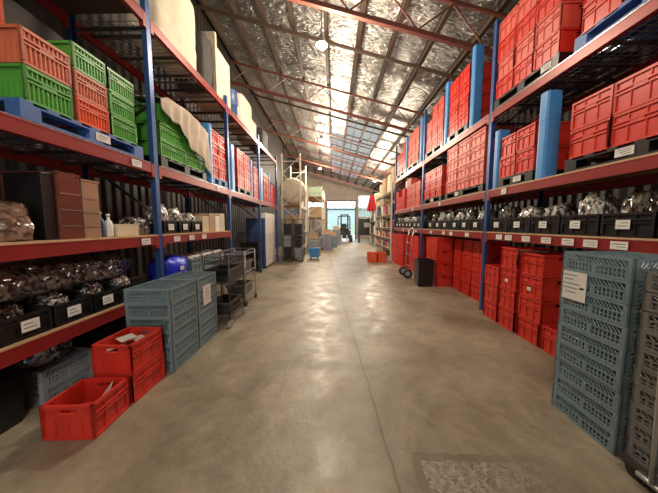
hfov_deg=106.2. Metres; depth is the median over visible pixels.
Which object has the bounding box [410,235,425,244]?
crate
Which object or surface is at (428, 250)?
crate
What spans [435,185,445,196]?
crate
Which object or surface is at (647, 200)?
clear bag
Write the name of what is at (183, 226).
crate
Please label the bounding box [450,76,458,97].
crate
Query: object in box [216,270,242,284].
wire shelf
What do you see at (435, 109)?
crate
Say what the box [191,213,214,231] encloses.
carton
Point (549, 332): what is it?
crate
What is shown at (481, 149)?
crate
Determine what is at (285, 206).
rack
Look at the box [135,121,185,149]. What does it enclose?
crate
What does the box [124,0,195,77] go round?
bale
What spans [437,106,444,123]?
crate
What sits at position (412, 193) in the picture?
crate
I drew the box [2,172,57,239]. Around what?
box
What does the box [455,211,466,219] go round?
clear bag
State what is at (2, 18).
crate
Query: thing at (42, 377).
crate
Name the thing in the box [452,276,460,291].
crate
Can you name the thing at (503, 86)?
crate
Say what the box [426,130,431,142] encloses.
crate
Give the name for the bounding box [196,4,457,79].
rafter
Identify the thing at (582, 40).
pallet
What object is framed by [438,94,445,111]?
crate
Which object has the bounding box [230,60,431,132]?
roof truss
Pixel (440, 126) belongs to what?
crate
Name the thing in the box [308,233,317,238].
carton
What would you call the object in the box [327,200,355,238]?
door
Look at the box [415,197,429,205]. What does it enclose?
crate
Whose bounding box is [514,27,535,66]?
crate
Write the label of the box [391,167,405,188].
carton
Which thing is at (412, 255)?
crate
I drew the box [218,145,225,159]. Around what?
crate
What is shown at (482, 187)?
pallet
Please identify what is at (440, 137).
crate
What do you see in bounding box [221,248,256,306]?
trolley
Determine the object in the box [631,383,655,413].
crate
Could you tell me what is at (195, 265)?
basket
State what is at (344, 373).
floor
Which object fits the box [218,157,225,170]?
crate
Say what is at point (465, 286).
crate
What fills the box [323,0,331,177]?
roof purlin
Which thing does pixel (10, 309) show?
clear bag
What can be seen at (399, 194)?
crate
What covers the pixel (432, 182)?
crate
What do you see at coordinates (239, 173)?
crate
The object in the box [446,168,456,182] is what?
crate
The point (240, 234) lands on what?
roll cage
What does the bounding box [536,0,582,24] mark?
crate
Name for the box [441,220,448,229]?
crate
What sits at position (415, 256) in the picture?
crate
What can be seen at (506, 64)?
crate
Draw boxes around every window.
[331,132,343,173]
[341,118,382,178]
[358,196,371,216]
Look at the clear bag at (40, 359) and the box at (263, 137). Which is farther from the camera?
the box at (263, 137)
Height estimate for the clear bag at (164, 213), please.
0.432 m
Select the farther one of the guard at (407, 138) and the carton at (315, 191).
the carton at (315, 191)
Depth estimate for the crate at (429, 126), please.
7.28 m
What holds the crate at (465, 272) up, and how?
on the crate at (465, 286)
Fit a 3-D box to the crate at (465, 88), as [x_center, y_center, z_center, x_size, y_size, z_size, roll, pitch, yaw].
[3.194,-3.376,5.346,0.560,0.292,0.432,0,5,1]
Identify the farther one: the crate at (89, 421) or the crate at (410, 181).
the crate at (410, 181)
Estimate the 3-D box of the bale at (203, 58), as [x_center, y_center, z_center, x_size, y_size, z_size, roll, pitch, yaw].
[-2.667,-3.623,4.847,0.631,0.962,0.458,0,5,1]
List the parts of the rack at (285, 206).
upright post, upright post, upright post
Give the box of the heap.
[113,341,134,350]
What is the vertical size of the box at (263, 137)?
0.720 m
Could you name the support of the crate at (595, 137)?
on the pallet at (644, 146)
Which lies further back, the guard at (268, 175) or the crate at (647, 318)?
the guard at (268, 175)
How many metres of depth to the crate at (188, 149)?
4.17 m
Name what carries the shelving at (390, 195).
on the floor
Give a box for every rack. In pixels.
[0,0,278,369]
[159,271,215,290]
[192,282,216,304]
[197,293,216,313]
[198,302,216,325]
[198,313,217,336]
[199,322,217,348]
[281,153,306,257]
[307,186,324,236]
[394,0,657,309]
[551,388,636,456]
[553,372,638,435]
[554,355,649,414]
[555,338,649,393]
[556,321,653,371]
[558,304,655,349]
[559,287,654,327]
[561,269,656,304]
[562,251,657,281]
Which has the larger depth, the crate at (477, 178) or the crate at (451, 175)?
the crate at (451, 175)
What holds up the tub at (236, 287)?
on the trolley at (246, 252)
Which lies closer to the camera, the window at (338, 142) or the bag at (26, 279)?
the bag at (26, 279)
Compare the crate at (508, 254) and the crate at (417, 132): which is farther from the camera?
the crate at (417, 132)
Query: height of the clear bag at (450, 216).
0.443 m
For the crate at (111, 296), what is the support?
on the rack at (151, 175)
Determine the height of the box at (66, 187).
0.605 m
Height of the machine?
2.200 m
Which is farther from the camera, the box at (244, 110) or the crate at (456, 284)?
the box at (244, 110)
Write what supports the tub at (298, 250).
on the roll cage at (302, 223)
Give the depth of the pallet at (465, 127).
5.52 m
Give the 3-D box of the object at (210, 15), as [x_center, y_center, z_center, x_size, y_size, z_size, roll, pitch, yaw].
[-3.533,-7.309,10.967,0.120,0.158,34.980,0,5,1]
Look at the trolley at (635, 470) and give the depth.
1.42 m
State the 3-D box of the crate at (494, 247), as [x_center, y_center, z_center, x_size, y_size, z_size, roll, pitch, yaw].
[3.377,0.047,5.203,0.500,0.307,0.399,0,5,1]
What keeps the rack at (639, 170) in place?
on the floor
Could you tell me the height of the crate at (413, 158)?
0.272 m
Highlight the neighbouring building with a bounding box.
[328,207,369,233]
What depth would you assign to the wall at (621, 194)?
5.00 m
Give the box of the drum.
[220,88,238,117]
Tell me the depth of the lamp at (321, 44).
5.47 m
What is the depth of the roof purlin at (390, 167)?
20.58 m
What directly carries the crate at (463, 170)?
on the crate at (461, 183)
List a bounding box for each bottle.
[100,212,105,236]
[105,214,113,236]
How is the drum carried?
on the rack at (151, 175)
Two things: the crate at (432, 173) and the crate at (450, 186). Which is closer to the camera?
the crate at (450, 186)
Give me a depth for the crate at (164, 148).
3.61 m
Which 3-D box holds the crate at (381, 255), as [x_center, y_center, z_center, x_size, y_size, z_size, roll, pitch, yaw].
[2.296,0.447,10.894,0.380,0.414,0.500,0,5,1]
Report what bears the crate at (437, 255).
on the crate at (443, 268)
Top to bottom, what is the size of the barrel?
0.425 m
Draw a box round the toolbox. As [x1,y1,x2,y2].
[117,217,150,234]
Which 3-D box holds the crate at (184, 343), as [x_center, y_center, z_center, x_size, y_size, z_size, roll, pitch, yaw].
[-1.925,1.122,2.919,0.500,0.152,0.500,0,5,1]
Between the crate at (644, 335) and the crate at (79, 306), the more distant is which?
the crate at (79, 306)
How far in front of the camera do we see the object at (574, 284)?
1.84 m
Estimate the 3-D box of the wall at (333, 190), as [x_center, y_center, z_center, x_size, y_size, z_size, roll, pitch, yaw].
[0.797,-4.954,28.770,8.550,8.086,0.200,0,5,1]
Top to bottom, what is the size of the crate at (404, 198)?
0.262 m
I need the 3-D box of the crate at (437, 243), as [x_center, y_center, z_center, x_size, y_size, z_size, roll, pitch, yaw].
[2.977,-0.084,6.505,0.420,0.312,0.402,0,5,1]
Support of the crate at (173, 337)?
on the crate at (184, 343)
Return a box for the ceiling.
[197,0,519,187]
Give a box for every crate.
[0,0,4,23]
[0,23,71,87]
[0,63,73,118]
[0,307,52,347]
[0,347,91,390]
[15,295,92,327]
[23,363,93,407]
[38,377,129,440]
[45,40,106,86]
[51,95,109,133]
[59,286,122,312]
[71,68,107,110]
[90,326,163,374]
[93,352,164,402]
[99,279,145,301]
[105,67,134,104]
[107,90,135,124]
[109,113,137,144]
[121,138,185,164]
[123,279,195,303]
[124,291,196,317]
[126,303,197,331]
[134,103,183,134]
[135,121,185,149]
[137,315,197,345]
[147,220,177,233]
[163,338,198,371]
[164,327,198,358]
[178,221,190,232]
[185,136,203,159]
[186,151,204,172]
[191,221,201,231]
[193,165,218,177]
[211,128,217,144]
[212,141,217,155]
[212,153,218,166]
[218,134,224,148]
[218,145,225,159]
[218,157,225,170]
[219,168,225,180]
[234,148,243,161]
[234,158,243,170]
[234,167,244,179]
[235,177,244,188]
[244,154,249,165]
[244,163,249,174]
[244,172,250,182]
[245,181,250,190]
[252,166,257,176]
[252,174,257,183]
[253,182,257,191]
[253,190,258,198]
[367,252,376,261]
[376,251,386,261]
[392,233,404,240]
[396,191,401,198]
[399,258,408,267]
[400,234,411,242]
[400,242,409,250]
[400,250,408,259]
[401,202,406,209]
[402,188,406,195]
[402,195,406,202]
[407,178,421,186]
[409,244,413,253]
[409,252,413,262]
[410,199,414,206]
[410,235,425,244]
[411,155,414,164]
[411,183,414,191]
[411,191,414,199]
[413,254,425,261]
[414,236,433,245]
[414,245,425,254]
[415,125,420,137]
[415,134,419,145]
[415,143,419,153]
[415,151,419,161]
[415,181,421,190]
[415,189,421,198]
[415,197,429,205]
[417,221,427,228]
[424,190,429,199]
[425,172,429,181]
[425,181,429,190]
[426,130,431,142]
[426,141,430,152]
[426,237,430,247]
[426,247,430,257]
[427,120,431,133]
[427,221,433,228]
[429,188,434,197]
[430,168,435,179]
[430,178,435,188]
[430,249,452,261]
[431,125,436,138]
[431,135,436,149]
[431,237,453,249]
[432,103,437,118]
[432,113,437,128]
[433,274,452,286]
[434,220,440,228]
[434,262,452,274]
[435,175,446,186]
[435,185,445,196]
[436,165,446,176]
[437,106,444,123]
[437,118,444,134]
[437,130,464,145]
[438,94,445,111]
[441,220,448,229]
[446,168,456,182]
[446,180,455,192]
[447,144,457,160]
[447,156,457,171]
[448,117,457,135]
[449,90,458,110]
[449,104,457,123]
[449,220,458,229]
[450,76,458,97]
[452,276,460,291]
[453,251,461,265]
[453,264,460,278]
[454,239,480,252]
[456,175,468,190]
[457,108,489,129]
[457,149,469,166]
[457,162,469,178]
[458,77,491,102]
[458,93,490,115]
[458,136,470,154]
[459,62,491,87]
[459,219,469,230]
[460,279,470,296]
[461,266,470,282]
[462,240,491,254]
[462,253,471,268]
[468,169,493,186]
[469,155,493,173]
[470,126,515,147]
[470,141,494,160]
[470,219,489,230]
[470,269,480,286]
[470,283,479,300]
[471,255,500,271]
[472,241,507,256]
[483,281,498,303]
[483,298,498,321]
[484,264,515,285]
[490,218,508,231]
[496,68,516,99]
[497,47,514,81]
[497,305,518,332]
[498,26,515,62]
[498,286,519,311]
[499,5,516,41]
[499,153,515,178]
[499,266,535,290]
[500,131,516,158]
[500,247,553,269]
[508,217,531,232]
[512,50,537,87]
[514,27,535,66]
[515,3,536,45]
[515,146,568,173]
[516,0,537,23]
[516,121,570,152]
[516,315,541,346]
[518,294,573,324]
[519,273,576,301]
[521,252,583,277]
[531,215,560,233]
[533,27,602,70]
[535,0,582,48]
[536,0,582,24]
[541,325,572,356]
[560,214,601,235]
[568,117,620,158]
[570,84,614,131]
[580,0,633,34]
[582,0,590,6]
[600,211,657,237]
[609,99,657,147]
[612,62,657,115]
[625,436,657,477]
[626,418,652,451]
[628,400,653,432]
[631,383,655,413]
[632,364,656,393]
[635,347,657,374]
[637,328,657,354]
[639,309,657,333]
[641,290,657,313]
[643,271,657,292]
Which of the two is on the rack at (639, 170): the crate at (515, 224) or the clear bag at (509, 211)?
the crate at (515, 224)
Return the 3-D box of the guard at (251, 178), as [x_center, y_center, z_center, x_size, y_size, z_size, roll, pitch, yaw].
[-2.398,-2.028,7.402,0.190,1.100,0.130,0,5,1]
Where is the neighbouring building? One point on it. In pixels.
(333, 215)
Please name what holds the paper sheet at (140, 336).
on the heap
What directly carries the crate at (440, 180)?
on the crate at (440, 190)
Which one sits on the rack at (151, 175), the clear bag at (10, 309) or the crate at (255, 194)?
the crate at (255, 194)
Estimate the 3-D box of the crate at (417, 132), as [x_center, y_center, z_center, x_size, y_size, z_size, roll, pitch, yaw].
[3.242,-3.862,8.287,0.560,0.272,0.375,0,5,1]
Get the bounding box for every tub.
[0,371,30,434]
[61,316,131,368]
[205,264,241,282]
[217,294,242,313]
[225,280,253,297]
[230,259,252,274]
[239,242,258,254]
[243,254,258,267]
[283,224,291,234]
[283,235,292,246]
[283,247,292,257]
[294,224,303,234]
[294,235,302,246]
[294,247,303,257]
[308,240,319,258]
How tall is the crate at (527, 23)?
0.302 m
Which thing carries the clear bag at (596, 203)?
in the crate at (585, 224)
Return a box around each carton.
[113,224,138,235]
[190,48,230,110]
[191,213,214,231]
[195,216,208,231]
[211,213,224,230]
[214,216,219,230]
[286,215,299,229]
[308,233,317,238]
[309,187,321,195]
[309,206,321,216]
[382,178,387,193]
[387,175,390,192]
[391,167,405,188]
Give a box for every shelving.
[370,198,394,248]
[375,182,410,258]
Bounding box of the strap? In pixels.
[516,250,556,264]
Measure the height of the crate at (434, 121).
0.282 m
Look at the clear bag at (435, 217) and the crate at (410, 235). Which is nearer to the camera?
the clear bag at (435, 217)
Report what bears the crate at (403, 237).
on the crate at (402, 245)
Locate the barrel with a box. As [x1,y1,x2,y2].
[147,254,186,283]
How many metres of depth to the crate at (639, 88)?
2.31 m
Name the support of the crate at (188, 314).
on the crate at (173, 337)
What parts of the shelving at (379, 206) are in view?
upright post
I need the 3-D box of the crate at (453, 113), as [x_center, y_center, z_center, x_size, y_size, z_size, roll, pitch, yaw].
[3.202,-3.115,5.811,0.560,0.292,0.432,0,5,1]
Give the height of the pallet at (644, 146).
0.150 m
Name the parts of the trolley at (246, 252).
post, post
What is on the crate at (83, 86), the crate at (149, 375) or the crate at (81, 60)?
the crate at (81, 60)
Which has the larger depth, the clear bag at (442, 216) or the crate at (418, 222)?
the crate at (418, 222)
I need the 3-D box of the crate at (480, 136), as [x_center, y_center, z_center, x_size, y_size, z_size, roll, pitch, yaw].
[3.185,-2.125,4.830,0.560,0.254,0.505,0,5,1]
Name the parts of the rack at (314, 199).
upright post, upright post, upright post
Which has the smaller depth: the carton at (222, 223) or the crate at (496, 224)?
the crate at (496, 224)
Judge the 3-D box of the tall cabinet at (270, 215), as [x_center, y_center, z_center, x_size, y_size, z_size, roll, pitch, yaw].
[-2.645,-0.272,9.767,0.754,2.050,0.440,0,5,1]
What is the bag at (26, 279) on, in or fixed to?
on the clear bag at (93, 287)
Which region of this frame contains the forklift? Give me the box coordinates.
[337,214,352,241]
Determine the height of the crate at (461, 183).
0.254 m
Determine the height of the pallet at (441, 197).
0.150 m
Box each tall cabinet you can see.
[246,213,269,267]
[268,213,272,265]
[271,214,274,263]
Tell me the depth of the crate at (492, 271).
4.19 m
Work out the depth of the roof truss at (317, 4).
5.07 m
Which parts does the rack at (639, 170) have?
upright post, column guard, upright post, column guard, column guard, upright post, column guard, upright post, column guard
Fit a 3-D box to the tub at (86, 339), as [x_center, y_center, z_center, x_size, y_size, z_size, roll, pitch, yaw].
[-2.804,1.123,2.954,0.640,0.450,0.540,0,5,1]
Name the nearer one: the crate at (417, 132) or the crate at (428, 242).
the crate at (428, 242)
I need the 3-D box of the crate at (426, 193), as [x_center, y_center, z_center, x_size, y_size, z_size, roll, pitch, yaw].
[3.225,-1.563,7.450,0.560,0.252,0.395,0,5,1]
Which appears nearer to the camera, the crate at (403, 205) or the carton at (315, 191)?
the crate at (403, 205)
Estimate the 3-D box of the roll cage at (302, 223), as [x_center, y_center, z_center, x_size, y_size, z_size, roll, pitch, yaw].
[-1.341,-0.283,11.040,0.440,1.849,0.620,0,5,1]
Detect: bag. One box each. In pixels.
[0,201,34,241]
[0,253,131,302]
[0,301,23,320]
[2,338,76,370]
[27,291,68,304]
[69,281,102,293]
[101,274,129,284]
[145,203,168,222]
[167,208,182,220]
[182,213,194,220]
[420,215,430,222]
[432,213,439,220]
[438,211,449,220]
[446,211,458,219]
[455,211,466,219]
[466,209,478,218]
[478,210,497,218]
[499,206,521,217]
[518,206,546,216]
[544,203,577,215]
[578,193,620,214]
[620,189,657,212]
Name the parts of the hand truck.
frame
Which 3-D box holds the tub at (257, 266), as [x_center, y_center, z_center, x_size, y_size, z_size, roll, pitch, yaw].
[-2.740,0.509,8.723,0.640,0.420,0.490,0,5,1]
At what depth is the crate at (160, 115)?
3.46 m
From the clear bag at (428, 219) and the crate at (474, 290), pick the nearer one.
the crate at (474, 290)
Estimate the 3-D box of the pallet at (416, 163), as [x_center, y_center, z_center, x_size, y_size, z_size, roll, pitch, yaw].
[3.448,-2.843,8.757,0.980,0.150,1.250,0,5,1]
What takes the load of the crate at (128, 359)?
on the crate at (149, 375)
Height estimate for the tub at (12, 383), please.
0.400 m
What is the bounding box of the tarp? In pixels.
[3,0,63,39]
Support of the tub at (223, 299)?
on the trolley at (220, 261)
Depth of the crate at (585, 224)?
2.81 m
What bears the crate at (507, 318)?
on the floor
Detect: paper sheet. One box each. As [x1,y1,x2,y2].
[115,333,137,341]
[131,335,144,340]
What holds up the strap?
on the crate at (541, 265)
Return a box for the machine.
[357,218,375,242]
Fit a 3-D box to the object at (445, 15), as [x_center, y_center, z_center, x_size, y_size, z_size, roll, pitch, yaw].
[2.686,-5.627,11.012,0.120,0.158,34.980,0,5,1]
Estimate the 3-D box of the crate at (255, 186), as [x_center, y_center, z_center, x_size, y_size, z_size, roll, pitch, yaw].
[-2.545,-1.871,7.790,0.500,0.232,0.472,0,5,1]
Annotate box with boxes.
[0,171,83,238]
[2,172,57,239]
[79,179,101,237]
[228,93,251,135]
[237,120,256,144]
[249,127,267,152]
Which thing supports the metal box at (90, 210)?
on the rack at (151, 175)
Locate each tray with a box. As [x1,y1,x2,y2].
[307,238,319,241]
[307,242,319,245]
[323,234,331,237]
[323,247,331,250]
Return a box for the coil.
[279,178,306,203]
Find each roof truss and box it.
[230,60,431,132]
[265,116,400,166]
[283,144,390,181]
[287,0,507,56]
[293,160,379,192]
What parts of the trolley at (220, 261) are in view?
post, post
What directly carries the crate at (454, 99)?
on the crate at (453, 113)
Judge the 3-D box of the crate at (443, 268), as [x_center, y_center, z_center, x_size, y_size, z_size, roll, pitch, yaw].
[2.981,0.554,6.560,0.426,0.312,0.402,0,5,1]
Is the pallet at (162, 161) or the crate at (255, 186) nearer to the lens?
the pallet at (162, 161)
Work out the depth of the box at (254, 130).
8.04 m
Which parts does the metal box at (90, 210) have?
lid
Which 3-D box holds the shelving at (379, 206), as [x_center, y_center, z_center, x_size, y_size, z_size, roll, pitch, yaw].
[3.876,-1.805,18.453,0.970,3.600,4.700,0,5,1]
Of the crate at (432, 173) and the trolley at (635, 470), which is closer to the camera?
the trolley at (635, 470)
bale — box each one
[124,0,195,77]
[174,31,212,92]
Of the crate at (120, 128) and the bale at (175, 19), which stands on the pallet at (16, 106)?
the crate at (120, 128)
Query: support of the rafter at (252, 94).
attached to the wall at (621, 194)
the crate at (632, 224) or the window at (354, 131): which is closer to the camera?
the crate at (632, 224)
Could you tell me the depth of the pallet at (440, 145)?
6.92 m
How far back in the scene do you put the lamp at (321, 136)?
12.52 m
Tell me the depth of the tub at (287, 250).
10.87 m
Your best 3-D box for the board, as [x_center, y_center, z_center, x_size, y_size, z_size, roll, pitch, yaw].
[-2.792,-3.795,5.157,0.900,1.250,0.070,0,5,1]
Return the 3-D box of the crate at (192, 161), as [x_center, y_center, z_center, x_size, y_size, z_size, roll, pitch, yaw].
[-2.640,-1.483,4.379,0.580,0.229,0.597,0,5,1]
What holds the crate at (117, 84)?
on the crate at (118, 106)
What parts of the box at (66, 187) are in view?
lid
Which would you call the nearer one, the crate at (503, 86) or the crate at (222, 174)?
the crate at (503, 86)
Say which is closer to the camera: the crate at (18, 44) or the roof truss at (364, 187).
the crate at (18, 44)
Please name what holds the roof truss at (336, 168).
attached to the wall at (621, 194)
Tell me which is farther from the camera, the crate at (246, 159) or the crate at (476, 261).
the crate at (246, 159)
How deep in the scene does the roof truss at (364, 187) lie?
24.07 m
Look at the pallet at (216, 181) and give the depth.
5.25 m
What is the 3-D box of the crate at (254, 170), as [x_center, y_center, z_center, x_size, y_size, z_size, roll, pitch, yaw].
[-2.545,-2.349,7.748,0.500,0.232,0.472,0,5,1]
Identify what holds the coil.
on the rack at (285, 206)
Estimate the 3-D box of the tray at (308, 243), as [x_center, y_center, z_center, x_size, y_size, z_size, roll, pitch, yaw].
[-0.914,-0.171,14.607,0.700,0.194,0.500,0,5,1]
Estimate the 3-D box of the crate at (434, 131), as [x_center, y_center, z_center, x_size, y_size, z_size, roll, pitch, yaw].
[3.220,-3.195,6.903,0.560,0.282,0.375,0,5,1]
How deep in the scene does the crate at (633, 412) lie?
1.53 m
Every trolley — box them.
[201,251,245,327]
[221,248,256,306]
[617,374,657,492]
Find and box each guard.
[250,159,252,196]
[255,167,262,200]
[266,174,269,202]
[405,137,408,172]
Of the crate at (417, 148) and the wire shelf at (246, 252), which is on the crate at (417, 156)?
the crate at (417, 148)
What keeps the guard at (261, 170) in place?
on the rack at (151, 175)
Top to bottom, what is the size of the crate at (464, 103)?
0.292 m
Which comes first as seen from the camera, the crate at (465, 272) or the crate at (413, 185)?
the crate at (465, 272)
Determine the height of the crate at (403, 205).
0.262 m
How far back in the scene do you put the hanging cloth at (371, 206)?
15.99 m
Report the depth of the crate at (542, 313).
3.24 m
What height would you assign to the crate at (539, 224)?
0.234 m
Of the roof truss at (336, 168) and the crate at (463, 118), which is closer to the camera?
the crate at (463, 118)
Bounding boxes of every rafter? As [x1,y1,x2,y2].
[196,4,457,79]
[251,93,409,137]
[277,132,394,164]
[288,153,382,178]
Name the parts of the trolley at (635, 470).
handle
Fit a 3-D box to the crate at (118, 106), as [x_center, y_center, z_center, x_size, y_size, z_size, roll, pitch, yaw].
[-2.667,-1.594,2.866,0.580,0.232,0.352,0,5,1]
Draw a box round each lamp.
[315,0,327,49]
[319,118,323,140]
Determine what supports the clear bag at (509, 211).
in the crate at (496, 224)
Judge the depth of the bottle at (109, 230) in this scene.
2.72 m
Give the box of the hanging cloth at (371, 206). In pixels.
[366,195,379,210]
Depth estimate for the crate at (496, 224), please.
4.21 m
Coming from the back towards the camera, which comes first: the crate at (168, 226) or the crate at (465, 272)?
the crate at (465, 272)
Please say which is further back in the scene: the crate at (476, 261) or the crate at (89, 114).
the crate at (476, 261)
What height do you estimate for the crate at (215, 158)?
0.227 m
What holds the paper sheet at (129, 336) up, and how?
on the paper sheet at (140, 336)
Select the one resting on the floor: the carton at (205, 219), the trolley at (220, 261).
the trolley at (220, 261)
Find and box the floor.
[0,239,656,492]
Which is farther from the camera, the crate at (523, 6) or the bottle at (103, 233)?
the crate at (523, 6)
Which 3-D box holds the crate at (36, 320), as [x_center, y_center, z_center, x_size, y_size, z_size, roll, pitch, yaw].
[-2.637,0.631,1.965,0.505,0.194,0.343,0,5,1]
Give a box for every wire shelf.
[203,253,242,264]
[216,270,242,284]
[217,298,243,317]
[223,248,253,254]
[238,267,254,276]
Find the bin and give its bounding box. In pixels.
[413,258,434,285]
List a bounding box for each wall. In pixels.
[0,0,298,301]
[299,169,372,238]
[372,26,657,301]
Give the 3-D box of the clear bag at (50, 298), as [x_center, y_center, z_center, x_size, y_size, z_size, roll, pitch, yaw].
[-2.631,0.552,2.318,0.251,0.254,0.248,0,5,1]
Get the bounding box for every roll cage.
[238,232,263,270]
[282,219,293,260]
[293,219,304,260]
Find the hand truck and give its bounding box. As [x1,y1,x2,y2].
[399,227,414,277]
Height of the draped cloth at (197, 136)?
0.981 m
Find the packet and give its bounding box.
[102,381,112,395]
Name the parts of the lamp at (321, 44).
lamp shade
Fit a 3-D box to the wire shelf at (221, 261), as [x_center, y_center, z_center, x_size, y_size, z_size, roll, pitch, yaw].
[-1.734,0.195,4.081,0.408,0.124,0.608,0,5,1]
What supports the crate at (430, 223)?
on the rack at (639, 170)
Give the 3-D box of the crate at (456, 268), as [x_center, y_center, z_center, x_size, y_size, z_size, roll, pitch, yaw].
[3.392,0.604,6.067,0.500,0.307,0.399,0,5,1]
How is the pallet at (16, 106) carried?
on the rack at (151, 175)
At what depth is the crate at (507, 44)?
4.02 m
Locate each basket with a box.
[187,257,203,273]
[204,254,214,271]
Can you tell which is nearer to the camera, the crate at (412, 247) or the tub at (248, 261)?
the tub at (248, 261)
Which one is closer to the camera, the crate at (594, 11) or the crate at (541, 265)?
the crate at (594, 11)
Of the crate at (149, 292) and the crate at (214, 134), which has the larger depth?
the crate at (214, 134)
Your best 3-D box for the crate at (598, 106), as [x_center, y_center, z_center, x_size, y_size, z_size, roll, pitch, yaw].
[3.168,-1.502,2.711,0.600,0.312,0.429,0,5,1]
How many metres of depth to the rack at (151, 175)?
3.27 m
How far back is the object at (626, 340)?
1.82 m
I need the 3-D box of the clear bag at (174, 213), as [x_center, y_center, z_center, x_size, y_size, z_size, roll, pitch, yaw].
[-2.561,-0.442,4.058,0.257,0.392,0.291,0,5,1]
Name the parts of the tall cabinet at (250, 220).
door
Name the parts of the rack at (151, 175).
upright post, upright post, upright post, column guard, upright post, column guard, upright post, upright post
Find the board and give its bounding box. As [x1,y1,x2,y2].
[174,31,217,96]
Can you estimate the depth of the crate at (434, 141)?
6.92 m
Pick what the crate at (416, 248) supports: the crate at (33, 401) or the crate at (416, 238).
the crate at (416, 238)
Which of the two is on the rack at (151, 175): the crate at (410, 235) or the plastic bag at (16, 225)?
the plastic bag at (16, 225)
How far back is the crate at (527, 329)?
3.39 m
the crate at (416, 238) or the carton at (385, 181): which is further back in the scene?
the carton at (385, 181)
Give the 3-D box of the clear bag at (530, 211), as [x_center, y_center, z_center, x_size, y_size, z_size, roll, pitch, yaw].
[3.092,-0.425,3.748,0.316,0.393,0.308,0,5,1]
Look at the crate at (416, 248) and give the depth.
8.00 m
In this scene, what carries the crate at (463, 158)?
on the crate at (463, 170)
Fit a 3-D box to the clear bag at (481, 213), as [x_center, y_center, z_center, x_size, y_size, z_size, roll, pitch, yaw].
[3.114,-0.528,4.853,0.312,0.406,0.302,0,5,1]
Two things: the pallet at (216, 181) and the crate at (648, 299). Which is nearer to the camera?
the crate at (648, 299)
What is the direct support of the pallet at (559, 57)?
on the rack at (639, 170)
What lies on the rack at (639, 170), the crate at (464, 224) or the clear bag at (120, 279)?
the crate at (464, 224)
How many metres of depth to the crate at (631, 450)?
1.55 m
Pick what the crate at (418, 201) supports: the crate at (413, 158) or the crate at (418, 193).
the crate at (418, 193)
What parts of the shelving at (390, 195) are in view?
upright post, upright post, upright post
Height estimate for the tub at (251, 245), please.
0.420 m
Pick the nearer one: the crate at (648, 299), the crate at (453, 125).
the crate at (648, 299)
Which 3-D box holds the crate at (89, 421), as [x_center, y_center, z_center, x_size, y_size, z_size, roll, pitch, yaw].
[-1.940,1.293,1.996,0.380,0.269,0.350,0,5,-2]
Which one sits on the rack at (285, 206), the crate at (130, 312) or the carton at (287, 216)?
the carton at (287, 216)
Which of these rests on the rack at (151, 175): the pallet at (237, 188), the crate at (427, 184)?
the pallet at (237, 188)
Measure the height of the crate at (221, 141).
0.227 m
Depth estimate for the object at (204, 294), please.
3.34 m
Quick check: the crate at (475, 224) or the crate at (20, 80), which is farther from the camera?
the crate at (475, 224)
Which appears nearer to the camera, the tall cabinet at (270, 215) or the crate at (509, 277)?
the crate at (509, 277)
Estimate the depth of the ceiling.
8.09 m
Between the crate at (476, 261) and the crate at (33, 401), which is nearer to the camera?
the crate at (33, 401)
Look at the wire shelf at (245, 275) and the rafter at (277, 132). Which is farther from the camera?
the rafter at (277, 132)
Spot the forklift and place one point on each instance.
(345, 232)
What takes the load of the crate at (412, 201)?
on the rack at (639, 170)
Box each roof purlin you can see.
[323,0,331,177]
[370,162,394,188]
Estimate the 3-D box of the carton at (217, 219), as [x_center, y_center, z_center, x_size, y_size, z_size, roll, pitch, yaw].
[-2.565,-0.488,5.250,0.402,0.321,0.200,0,5,1]
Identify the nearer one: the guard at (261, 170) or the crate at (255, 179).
the crate at (255, 179)
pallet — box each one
[0,97,143,159]
[93,155,206,181]
[163,176,227,188]
[200,186,251,196]
[396,170,429,179]
[407,160,446,171]
[423,195,458,204]
[425,141,452,158]
[445,183,492,199]
[447,122,514,142]
[493,52,638,110]
[497,169,563,187]
[564,137,657,172]
[574,0,657,52]
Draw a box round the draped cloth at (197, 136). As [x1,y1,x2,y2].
[134,95,210,173]
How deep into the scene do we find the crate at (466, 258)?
5.66 m
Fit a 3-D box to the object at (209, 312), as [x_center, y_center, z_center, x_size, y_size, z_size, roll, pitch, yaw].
[-1.914,0.924,3.422,0.500,0.152,0.500,0,5,1]
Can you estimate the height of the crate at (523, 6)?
0.302 m
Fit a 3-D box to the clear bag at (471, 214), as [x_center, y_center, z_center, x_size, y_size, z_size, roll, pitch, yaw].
[3.120,-0.582,5.317,0.323,0.433,0.318,0,5,1]

